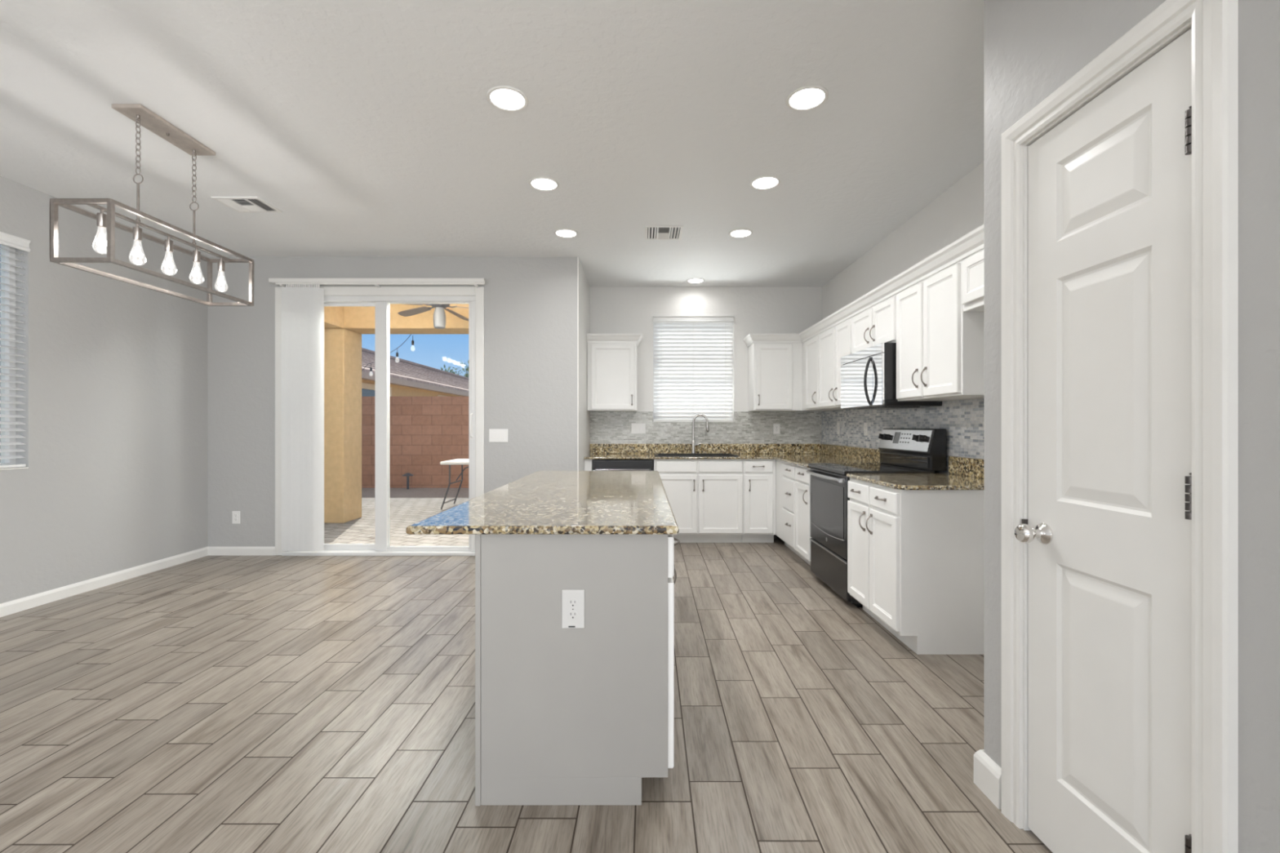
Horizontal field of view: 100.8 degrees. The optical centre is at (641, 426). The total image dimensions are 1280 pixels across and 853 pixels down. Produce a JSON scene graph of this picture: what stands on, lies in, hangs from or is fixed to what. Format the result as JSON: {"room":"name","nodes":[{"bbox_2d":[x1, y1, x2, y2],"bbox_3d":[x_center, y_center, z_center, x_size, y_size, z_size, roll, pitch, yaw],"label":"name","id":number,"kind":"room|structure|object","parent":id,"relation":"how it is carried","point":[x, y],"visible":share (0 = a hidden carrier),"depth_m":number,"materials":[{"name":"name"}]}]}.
{"room":"kitchen","nodes":[
{"label":"kitchen","id":0,"kind":"room"},
{"bbox_2d":[0,176,207,604],"bbox_3d":[-4.225,-0.195,0.778,0.150,2.850,8.856,0,0,0],"label":"wall","id":1,"kind":"structure","parent":0,"point":[115,479],"depth_m":4.04,"materials":[{"name":"grey paint"}]},
{"bbox_2d":[0,244,28,470],"bbox_3d":[-4.217,-0.487,2.599,0.146,1.540,1.964,0,0,0],"label":"window","id":2,"kind":"structure","parent":1,"relation":"in","point":[3,252],"depth_m":3.54,"materials":[{"name":"white plastic"}]},
{"bbox_2d":[0,231,30,468],"bbox_3d":[-4.171,-0.492,2.599,0.078,1.526,1.952,0,0,0],"label":"window blind","id":3,"kind":"object","parent":2,"relation":"attached to","point":[6,239],"visible":1,"depth_m":3.50,"materials":[{"name":"white plastic"}]},
{"bbox_2d":[0,546,208,617],"bbox_3d":[-4.143,1.188,0.778,0.014,0.083,8.556,0,0,0],"label":"baseboard","id":4,"kind":"structure","parent":1,"relation":"attached to","point":[15,606],"depth_m":4.00,"materials":[{"name":"white paint"}]},
{"bbox_2d":[207,257,577,546],"bbox_3d":[-2.384,-0.195,5.131,3.533,2.850,0.150,0,0,0],"label":"wall","id":5,"kind":"structure","parent":0,"point":[531,303],"depth_m":5.06,"materials":[{"name":"grey paint"}]},
{"bbox_2d":[232,511,239,523],"bbox_3d":[-3.875,0.868,5.052,0.074,0.118,0.008,0,0,0],"label":"wall outlet","id":6,"kind":"object","parent":5,"relation":"attached to","point":[236,514],"visible":1,"depth_m":5.05,"materials":[{"name":"white plastic"}]},
{"bbox_2d":[208,546,275,555],"bbox_3d":[-3.825,1.188,5.049,0.650,0.083,0.014,0,0,0],"label":"baseboard","id":7,"kind":"structure","parent":5,"relation":"attached to","point":[212,551],"depth_m":5.04,"materials":[{"name":"white paint"}]},
{"bbox_2d":[268,278,484,551],"bbox_3d":[-2.495,-0.112,5.007,2.023,2.563,0.097,0,0,0],"label":"vertical blind","id":8,"kind":"object","parent":5,"relation":"attached to","point":[302,299],"visible":1,"depth_m":4.97,"materials":[{"name":"white paint"}]},
{"bbox_2d":[275,286,484,555],"bbox_3d":[-2.502,-0.053,5.102,1.991,2.566,0.169,0,0,0],"label":"door","id":9,"kind":"structure","parent":5,"relation":"in","point":[380,298],"depth_m":5.06,"materials":[{"name":"white paint"}]},
{"bbox_2d":[488,429,507,442],"bbox_3d":[-1.370,0.087,5.052,0.180,0.125,0.008,0,0,0],"label":"light switch","id":10,"kind":"object","parent":5,"relation":"attached to","point":[495,435],"visible":1,"depth_m":5.05,"materials":[{"name":"white plastic"}]},
{"bbox_2d":[0,0,984,286],"bbox_3d":[-1.032,-1.680,1.315,6.537,0.120,9.930,0,0,0],"label":"ceiling","id":11,"kind":"structure","parent":0,"point":[372,127],"depth_m":2.82,"materials":[{"name":"white paint"}]},
{"bbox_2d":[49,104,253,306],"bbox_3d":[-2.590,-1.190,2.890,0.282,0.860,0.902,0,0,0],"label":"linear chandelier","id":12,"kind":"object","parent":11,"relation":"hanging from","point":[141,115],"visible":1,"depth_m":2.76,"materials":[{"name":"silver metal"}]},
{"bbox_2d":[96,209,106,228],"bbox_3d":[-2.590,-0.997,2.537,0.035,0.082,0.035,0,0,0],"label":"socket","id":13,"kind":"object","parent":12,"relation":"attached to","point":[101,218],"depth_m":2.53,"materials":[{"name":"silver metal"}]},
{"bbox_2d":[133,223,142,241],"bbox_3d":[-2.590,-0.997,2.717,0.035,0.082,0.035,0,0,0],"label":"socket","id":14,"kind":"object","parent":12,"relation":"attached to","point":[137,232],"depth_m":2.71,"materials":[{"name":"silver metal"}]},
{"bbox_2d":[164,236,173,253],"bbox_3d":[-2.590,-0.997,2.897,0.035,0.082,0.035,0,0,0],"label":"socket","id":15,"kind":"object","parent":12,"relation":"attached to","point":[168,243],"depth_m":2.89,"materials":[{"name":"silver metal"}]},
{"bbox_2d":[192,248,200,262],"bbox_3d":[-2.590,-0.997,3.077,0.035,0.082,0.035,0,0,0],"label":"socket","id":16,"kind":"object","parent":12,"relation":"attached to","point":[196,254],"depth_m":3.07,"materials":[{"name":"silver metal"}]},
{"bbox_2d":[217,257,224,271],"bbox_3d":[-2.590,-0.997,3.257,0.035,0.082,0.035,0,0,0],"label":"socket","id":17,"kind":"object","parent":12,"relation":"attached to","point":[220,263],"depth_m":3.24,"materials":[{"name":"silver metal"}]},
{"bbox_2d":[210,196,282,213],"bbox_3d":[-2.875,-1.615,3.860,0.332,0.010,0.260,0,0,0],"label":"ceiling vent","id":18,"kind":"object","parent":11,"relation":"in","point":[239,204],"visible":1,"depth_m":3.85,"materials":[{"name":"white plastic"}]},
{"bbox_2d":[486,85,528,111],"bbox_3d":[-0.664,-1.616,2.615,0.202,0.008,0.202,0,0,0],"label":"recessed light","id":19,"kind":"object","parent":11,"relation":"in","point":[508,99],"visible":1,"depth_m":2.61,"materials":[{"name":"white paint"}]},
{"bbox_2d":[528,177,559,191],"bbox_3d":[-0.653,-1.616,3.530,0.202,0.008,0.202,0,0,0],"label":"recessed light","id":20,"kind":"object","parent":11,"relation":"in","point":[541,184],"visible":1,"depth_m":3.52,"materials":[{"name":"white paint"}]},
{"bbox_2d":[554,228,577,238],"bbox_3d":[-0.635,-1.616,4.430,0.202,0.008,0.202,0,0,0],"label":"recessed light","id":21,"kind":"object","parent":11,"relation":"in","point":[562,233],"visible":1,"depth_m":4.42,"materials":[{"name":"white paint"}]},
{"bbox_2d":[644,225,683,239],"bbox_3d":[0.180,-1.615,4.420,0.312,0.010,0.310,0,0,0],"label":"ceiling vent","id":22,"kind":"object","parent":11,"relation":"in","point":[651,232],"visible":1,"depth_m":4.40,"materials":[{"name":"white plastic"}]},
{"bbox_2d":[686,278,704,283],"bbox_3d":[0.595,-1.616,5.870,0.202,0.008,0.202,0,0,0],"label":"recessed light","id":23,"kind":"object","parent":11,"relation":"in","point":[691,280],"visible":1,"depth_m":5.85,"materials":[{"name":"white paint"}]},
{"bbox_2d":[728,228,752,238],"bbox_3d":[0.826,-1.616,4.430,0.202,0.008,0.202,0,0,0],"label":"recessed light","id":24,"kind":"object","parent":11,"relation":"in","point":[740,233],"visible":1,"depth_m":4.42,"materials":[{"name":"white paint"}]},
{"bbox_2d":[749,175,781,190],"bbox_3d":[0.818,-1.616,3.512,0.202,0.008,0.202,0,0,0],"label":"recessed light","id":25,"kind":"object","parent":11,"relation":"in","point":[765,182],"visible":1,"depth_m":3.50,"materials":[{"name":"white paint"}]},
{"bbox_2d":[786,84,828,111],"bbox_3d":[0.814,-1.616,2.610,0.202,0.008,0.202,0,0,0],"label":"recessed light","id":26,"kind":"object","parent":11,"relation":"in","point":[806,98],"visible":1,"depth_m":2.60,"materials":[{"name":"white paint"}]},
{"bbox_2d":[0,533,1053,852],"bbox_3d":[-1.033,1.230,1.265,6.901,0.001,9.730,0,0,0],"label":"floor","id":27,"kind":"structure","parent":0,"point":[275,704],"depth_m":2.21,"materials":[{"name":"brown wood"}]},
{"bbox_2d":[475,534,679,805],"bbox_3d":[-0.200,0.788,2.709,0.682,0.884,1.990,0,0,0],"label":"base cabinet","id":28,"kind":"object","parent":27,"relation":"on","point":[563,716],"visible":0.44,"depth_m":1.72,"materials":[{"name":"paint"}]},
{"bbox_2d":[405,471,679,534],"bbox_3d":[-0.317,0.330,2.726,0.869,0.028,2.108,0,0,0],"label":"countertop","id":29,"kind":"structure","parent":28,"relation":"on","point":[538,502],"depth_m":2.05,"materials":[{"name":"stone"}]},
{"bbox_2d":[561,589,584,628],"bbox_3d":[-0.223,0.591,1.713,0.073,0.125,0.008,0,0,0],"label":"wall outlet","id":30,"kind":"object","parent":28,"relation":"attached to","point":[572,600],"visible":1,"depth_m":1.71,"materials":[{"name":"white plastic"}]},
{"bbox_2d":[568,599,577,607],"bbox_3d":[-0.223,0.571,1.710,0.033,0.029,0.002,0,0,0],"label":"receptacle","id":31,"kind":"object","parent":30,"relation":"attached to","point":[571,602],"depth_m":1.71,"materials":[{"name":"white plastic"}]},
{"bbox_2d":[568,610,577,619],"bbox_3d":[-0.223,0.610,1.710,0.033,0.029,0.002,0,0,0],"label":"receptacle","id":32,"kind":"object","parent":30,"relation":"attached to","point":[572,615],"depth_m":1.71,"materials":[{"name":"white plastic"}]},
{"bbox_2d":[584,459,592,471],"bbox_3d":[-0.562,0.786,5.824,0.082,0.888,0.607,0,0,0],"label":"filler panel","id":33,"kind":"object","parent":27,"relation":"on","point":[588,463],"visible":0.08,"depth_m":5.52,"materials":[{"name":"white paint"}]},
{"bbox_2d":[592,459,653,471],"bbox_3d":[-0.198,0.790,5.788,0.631,0.880,0.637,0,0,0],"label":"dishwasher","id":34,"kind":"object","parent":27,"relation":"on","point":[597,464],"visible":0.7,"depth_m":5.49,"materials":[{"name":"black plastic"}]},
{"bbox_2d":[653,459,742,542],"bbox_3d":[0.590,0.786,5.795,0.929,0.888,0.663,0,0,0],"label":"base cabinet","id":35,"kind":"object","parent":27,"relation":"on","point":[705,496],"visible":0.88,"depth_m":5.51,"materials":[{"name":"white paint"}]},
{"bbox_2d":[741,459,775,542],"bbox_3d":[1.227,0.786,5.795,0.339,0.888,0.663,0,0,0],"label":"base cabinet","id":36,"kind":"object","parent":27,"relation":"on","point":[758,475],"visible":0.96,"depth_m":5.51,"materials":[{"name":"white paint"}]},
{"bbox_2d":[776,460,806,562],"bbox_3d":[1.713,0.786,5.149,0.742,0.888,0.737,0,0,0],"label":"base cabinet","id":37,"kind":"object","parent":27,"relation":"on","point":[785,472],"visible":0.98,"depth_m":5.07,"materials":[{"name":"white paint"}]},
{"bbox_2d":[795,465,812,565],"bbox_3d":[1.713,0.786,4.566,0.742,0.888,0.426,0,0,0],"label":"base cabinet","id":38,"kind":"object","parent":27,"relation":"on","point":[802,485],"visible":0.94,"depth_m":4.55,"materials":[{"name":"white paint"}]},
{"bbox_2d":[583,444,879,467],"bbox_3d":[0.742,0.271,5.240,2.687,0.141,1.776,0,0,0],"label":"countertop","id":39,"kind":"structure","parent":38,"relation":"on","point":[801,455],"depth_m":6.02,"materials":[{"name":"stone"}]},
{"bbox_2d":[683,413,709,453],"bbox_3d":[0.620,0.085,6.062,0.298,0.462,0.068,0,0,0],"label":"kitchen faucet","id":40,"kind":"object","parent":39,"relation":"on","point":[693,442],"visible":1,"depth_m":6.05,"materials":[{"name":"silver metal"}]},
{"bbox_2d":[654,453,738,456],"bbox_3d":[0.580,0.416,5.800,0.880,0.219,0.440,0,0,0],"label":"sink","id":41,"kind":"object","parent":39,"relation":"in","point":[655,455],"visible":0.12,"depth_m":5.98,"materials":[{"name":"black"}]},
{"bbox_2d":[806,428,946,607],"bbox_3d":[1.688,0.623,3.957,0.738,1.215,0.778,0,0,0],"label":"range","id":42,"kind":"object","parent":27,"relation":"on","point":[902,451],"visible":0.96,"depth_m":3.83,"materials":[{"name":"black metal"}]},
{"bbox_2d":[808,462,934,475],"bbox_3d":[1.671,0.314,3.957,0.612,0.028,0.778,0,0,0],"label":"cooktop","id":43,"kind":"object","parent":42,"relation":"in","point":[833,468],"depth_m":3.81,"materials":[{"name":"black glass"}]},
{"bbox_2d":[847,477,984,654],"bbox_3d":[1.713,0.786,3.208,0.742,0.888,0.706,0,0,0],"label":"base cabinet","id":44,"kind":"object","parent":27,"relation":"on","point":[916,558],"visible":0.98,"depth_m":2.86,"materials":[{"name":"white paint"}]},
{"bbox_2d":[846,456,984,490],"bbox_3d":[1.728,0.271,3.192,0.713,0.141,0.740,0,0,0],"label":"countertop","id":45,"kind":"structure","parent":44,"relation":"on","point":[964,473],"depth_m":3.20,"materials":[{"name":"stone"}]},
{"bbox_2d":[577,257,589,471],"bbox_3d":[-0.680,-0.195,5.668,0.150,2.850,1.224,0,0,0],"label":"wall partition","id":46,"kind":"structure","parent":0,"point":[583,286],"depth_m":5.38,"materials":[{"name":"white paint"}]},
{"bbox_2d":[589,286,822,533],"bbox_3d":[0.741,-0.195,6.205,2.692,2.850,0.150,0,0,0],"label":"wall","id":47,"kind":"structure","parent":0,"point":[612,309],"depth_m":6.13,"materials":[{"name":"white paint"}]},
{"bbox_2d":[586,342,636,411],"bbox_3d":[-0.330,-0.552,5.946,0.544,0.755,0.364,0,0,0],"label":"upper cabinet","id":48,"kind":"object","parent":47,"relation":"attached to","point":[611,367],"visible":1,"depth_m":5.81,"materials":[{"name":"white paint"}]},
{"bbox_2d":[586,333,641,346],"bbox_3d":[-0.301,-0.966,5.946,0.603,0.092,0.366,0,0,0],"label":"crown molding","id":49,"kind":"structure","parent":47,"relation":"attached to","point":[591,338],"depth_m":5.79,"materials":[{"name":"white paint"}]},
{"bbox_2d":[653,322,733,422],"bbox_3d":[0.597,-0.666,6.197,0.943,1.231,0.146,0,0,0],"label":"window","id":50,"kind":"structure","parent":47,"relation":"in","point":[653,322],"depth_m":6.12,"materials":[{"name":"white plastic"}]},
{"bbox_2d":[653,315,733,421],"bbox_3d":[0.597,-0.671,6.151,0.931,1.217,0.078,0,0,0],"label":"window blind","id":51,"kind":"object","parent":50,"relation":"attached to","point":[693,357],"visible":0.99,"depth_m":6.16,"materials":[{"name":"white plastic"}]},
{"bbox_2d":[589,411,821,444],"bbox_3d":[0.737,0.013,6.125,2.681,0.372,0.008,0,0,0],"label":"tile backsplash","id":52,"kind":"structure","parent":47,"relation":"attached to","point":[605,427],"depth_m":6.12,"materials":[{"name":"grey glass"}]},
{"bbox_2d":[631,423,645,433],"bbox_3d":[-0.041,0.023,6.117,0.165,0.118,0.008,0,0,0],"label":"light switch","id":53,"kind":"object","parent":52,"relation":"attached to","point":[635,428],"visible":1,"depth_m":6.12,"materials":[{"name":"white plastic"}]},
{"bbox_2d":[773,423,779,434],"bbox_3d":[1.558,0.027,6.117,0.075,0.120,0.008,0,0,0],"label":"wall outlet","id":54,"kind":"object","parent":52,"relation":"attached to","point":[775,426],"visible":1,"depth_m":6.12,"materials":[{"name":"white plastic"}]},
{"bbox_2d":[747,342,802,411],"bbox_3d":[1.496,-0.552,5.946,0.536,0.755,0.364,0,0,0],"label":"upper cabinet","id":55,"kind":"object","parent":47,"relation":"attached to","point":[775,370],"visible":1,"depth_m":5.81,"materials":[{"name":"white paint"}]},
{"bbox_2d":[742,223,984,346],"bbox_3d":[1.468,-0.966,4.041,0.593,0.092,4.176,0,0,0],"label":"crown molding","id":56,"kind":"structure","parent":55,"relation":"attached to","point":[973,242],"depth_m":3.62,"materials":[{"name":"white paint"}]},
{"bbox_2d":[822,160,984,458],"bbox_3d":[2.162,-0.195,3.985,0.150,2.850,4.590,0,0,0],"label":"wall","id":57,"kind":"structure","parent":0,"point":[959,210],"depth_m":4.04,"materials":[{"name":"white paint"}]},
{"bbox_2d":[802,333,843,410],"bbox_3d":[1.897,-0.552,5.532,0.376,0.755,0.572,0,0,0],"label":"upper cabinet","id":58,"kind":"object","parent":57,"relation":"attached to","point":[810,347],"visible":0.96,"depth_m":5.49,"materials":[{"name":"white paint"}]},
{"bbox_2d":[818,316,853,408],"bbox_3d":[1.897,-0.552,4.837,0.376,0.755,0.812,0,0,0],"label":"upper cabinet","id":59,"kind":"object","parent":57,"relation":"attached to","point":[834,343],"visible":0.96,"depth_m":4.86,"materials":[{"name":"white paint"}]},
{"bbox_2d":[851,293,897,353],"bbox_3d":[1.897,-0.757,4.040,0.376,0.345,0.774,0,0,0],"label":"upper cabinet","id":60,"kind":"object","parent":57,"relation":"attached to","point":[876,325],"visible":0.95,"depth_m":3.96,"materials":[{"name":"white paint"}]},
{"bbox_2d":[840,342,942,409],"bbox_3d":[1.843,-0.358,4.040,0.466,0.444,0.764,0,0,0],"label":"microwave","id":61,"kind":"object","parent":60,"relation":"attached to","point":[868,375],"visible":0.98,"depth_m":3.83,"materials":[{"name":"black metal"}]},
{"bbox_2d":[821,398,984,473],"bbox_3d":[2.082,0.279,4.360,0.008,0.903,3.520,0,0,0],"label":"tile backsplash","id":62,"kind":"structure","parent":57,"relation":"attached to","point":[963,420],"depth_m":3.96,"materials":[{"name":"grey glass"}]},
{"bbox_2d":[836,422,839,434],"bbox_3d":[2.074,0.021,5.591,0.008,0.120,0.075,0,0,0],"label":"wall outlet","id":63,"kind":"object","parent":62,"relation":"attached to","point":[837,424],"visible":1,"depth_m":5.58,"materials":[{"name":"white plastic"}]},
{"bbox_2d":[863,422,867,435],"bbox_3d":[2.074,0.026,4.902,0.008,0.120,0.075,0,0,0],"label":"wall outlet","id":64,"kind":"object","parent":62,"relation":"attached to","point":[865,424],"visible":1,"depth_m":4.90,"materials":[{"name":"white plastic"}]},
{"bbox_2d":[896,258,984,400],"bbox_3d":[1.897,-0.552,3.280,0.376,0.755,0.740,0,0,0],"label":"upper cabinet","id":65,"kind":"object","parent":57,"relation":"attached to","point":[940,345],"visible":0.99,"depth_m":3.14,"materials":[{"name":"white paint"}]},
{"bbox_2d":[961,248,984,311],"bbox_3d":[1.915,-0.780,2.430,0.340,0.300,0.954,0,0,0],"label":"upper cabinet","id":66,"kind":"object","parent":57,"relation":"attached to","point":[973,265],"visible":0.18,"depth_m":2.80,"materials":[{"name":"white paint"}]},
{"bbox_2d":[984,0,1279,852],"bbox_3d":[1.626,-0.189,-0.914,0.922,2.862,5.472,0,0,0],"label":"wall","id":67,"kind":"structure","parent":0,"point":[1033,47],"depth_m":1.02,"materials":[{"name":"grey paint"}]},
{"bbox_2d":[973,749,1001,808],"bbox_3d":[1.601,1.169,1.764,0.911,0.122,0.129,0,0,0],"label":"baseboard","id":68,"kind":"structure","parent":67,"relation":"attached to","point":[987,774],"depth_m":1.75,"materials":[{"name":"white paint"}]},
{"bbox_2d":[1001,0,1238,852],"bbox_3d":[1.192,0.145,1.365,0.187,2.169,0.662,0,0,0],"label":"door","id":69,"kind":"structure","parent":67,"relation":"in","point":[1120,186],"depth_m":1.28,"materials":[{"name":"white paint"}]},
{"label":"outside","id":70,"kind":"structure","parent":0,"visible":0},
{"bbox_3d":[-10.000,1.492,24.000,60.000,0.175,72.000,0,0,0],"label":"ground","id":71,"kind":"structure","parent":70,"visible":0},
{"bbox_2d":[0,244,0,462],"bbox_3d":[-7.700,-0.785,4.545,1.000,4.370,13.090,0,0,0],"label":"wall","id":72,"kind":"structure","parent":71,"relation":"on","point":[0,244],"depth_m":5.94,"materials":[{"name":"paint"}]},
{"bbox_2d":[324,497,468,546],"bbox_3d":[-0.100,1.330,7.343,12.200,0.100,4.274,0,0,0],"label":"pavers","id":73,"kind":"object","parent":71,"relation":"on","point":[404,512],"depth_m":6.80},
{"bbox_2d":[324,328,361,523],"bbox_3d":[-4.247,-0.010,7.230,0.605,2.580,0.460,0,0,0],"label":"patio column","id":74,"kind":"structure","parent":73,"relation":"on","point":[342,347],"depth_m":7.00,"materials":[{"name":"beige paint"}]},
{"bbox_2d":[440,458,468,509],"bbox_3d":[-2.150,0.903,8.400,1.884,0.737,0.760,0,0,0],"label":"folding table","id":75,"kind":"object","parent":73,"relation":"on","point":[457,461],"visible":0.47,"depth_m":8.12,"materials":[{"name":"white plastic"}]},
{"bbox_3d":[-1.010,-0.010,7.230,0.480,2.580,0.460,0,0,0],"label":"patio column","id":76,"kind":"structure","parent":73,"relation":"on","visible":0},
{"bbox_2d":[324,303,468,333],"bbox_3d":[-2.660,-1.536,6.333,3.780,0.469,2.253,0,0,0],"label":"patio ceiling","id":77,"kind":"structure","parent":76,"relation":"on","point":[360,320],"depth_m":7.00,"materials":[{"name":"beige paint"}]},
{"bbox_2d":[362,361,374,376],"label":"string lights","id":78,"kind":"object","parent":77,"relation":"hanging from","point":[371,368],"depth_m":9.40,"materials":[{"name":"black plastic"}]},
{"bbox_2d":[390,333,413,359],"label":"string lights","id":79,"kind":"object","parent":77,"relation":"hanging from","point":[397,353],"depth_m":7.85,"materials":[{"name":"black plastic"}]},
{"bbox_3d":[-2.680,-1.831,6.354,3.840,0.119,2.293,0,0,0],"label":"roof","id":80,"kind":"structure","parent":77,"relation":"on","visible":0},
{"bbox_2d":[397,303,468,328],"bbox_3d":[-2.377,-1.468,6.327,1.317,0.603,1.321,0,0,0],"label":"ceiling fan","id":81,"kind":"object","parent":80,"relation":"hanging from","point":[439,315],"visible":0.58,"depth_m":6.29,"materials":[{"name":"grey metal"}]},
{"bbox_2d":[361,347,468,396],"bbox_3d":[-12.465,-1.156,24.700,10.070,5.112,25.000,0,0,0],"label":"house","id":82,"kind":"structure","parent":71,"relation":"on","point":[407,378],"depth_m":19.25,"materials":[{"name":"paint"}]},
{"bbox_2d":[361,488,468,497],"bbox_3d":[0.405,1.343,10.287,15.190,0.115,1.615,0,0,0],"label":"gravel bed","id":83,"kind":"object","parent":71,"relation":"on","point":[366,492],"visible":0.02,"depth_m":10.16,"materials":[{"name":"gravel"}]},
{"bbox_2d":[402,472,413,488],"bbox_3d":[-4.800,1.117,10.850,0.220,0.335,0.220,0,0,0],"label":"path light","id":84,"kind":"object","parent":83,"relation":"on","point":[407,474],"visible":1,"depth_m":10.83,"materials":[{"name":"black metal"}]},
{"bbox_2d":[402,472,413,475],"bbox_3d":[-4.800,0.980,10.850,0.220,0.060,0.220,0,0,0],"label":"hood","id":85,"kind":"object","parent":84,"relation":"attached to","point":[407,473],"depth_m":10.80,"materials":[{"name":"black metal"}]},
{"bbox_2d":[440,360,468,377],"bbox_3d":[-14.695,-2.203,44.431,6.234,7.232,4.828,0,0,0],"label":"tree","id":86,"kind":"object","parent":71,"relation":"on","point":[467,369],"visible":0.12,"depth_m":43.18,"materials":[{"name":"green plant"}]},
{"bbox_2d":[361,396,728,488],"bbox_3d":[-3.000,0.385,11.200,22.000,2.030,0.200,0,0,0],"label":"wall","id":87,"kind":"structure","parent":71,"relation":"on","point":[426,432],"depth_m":11.10,"materials":[{"name":"brown brick"}]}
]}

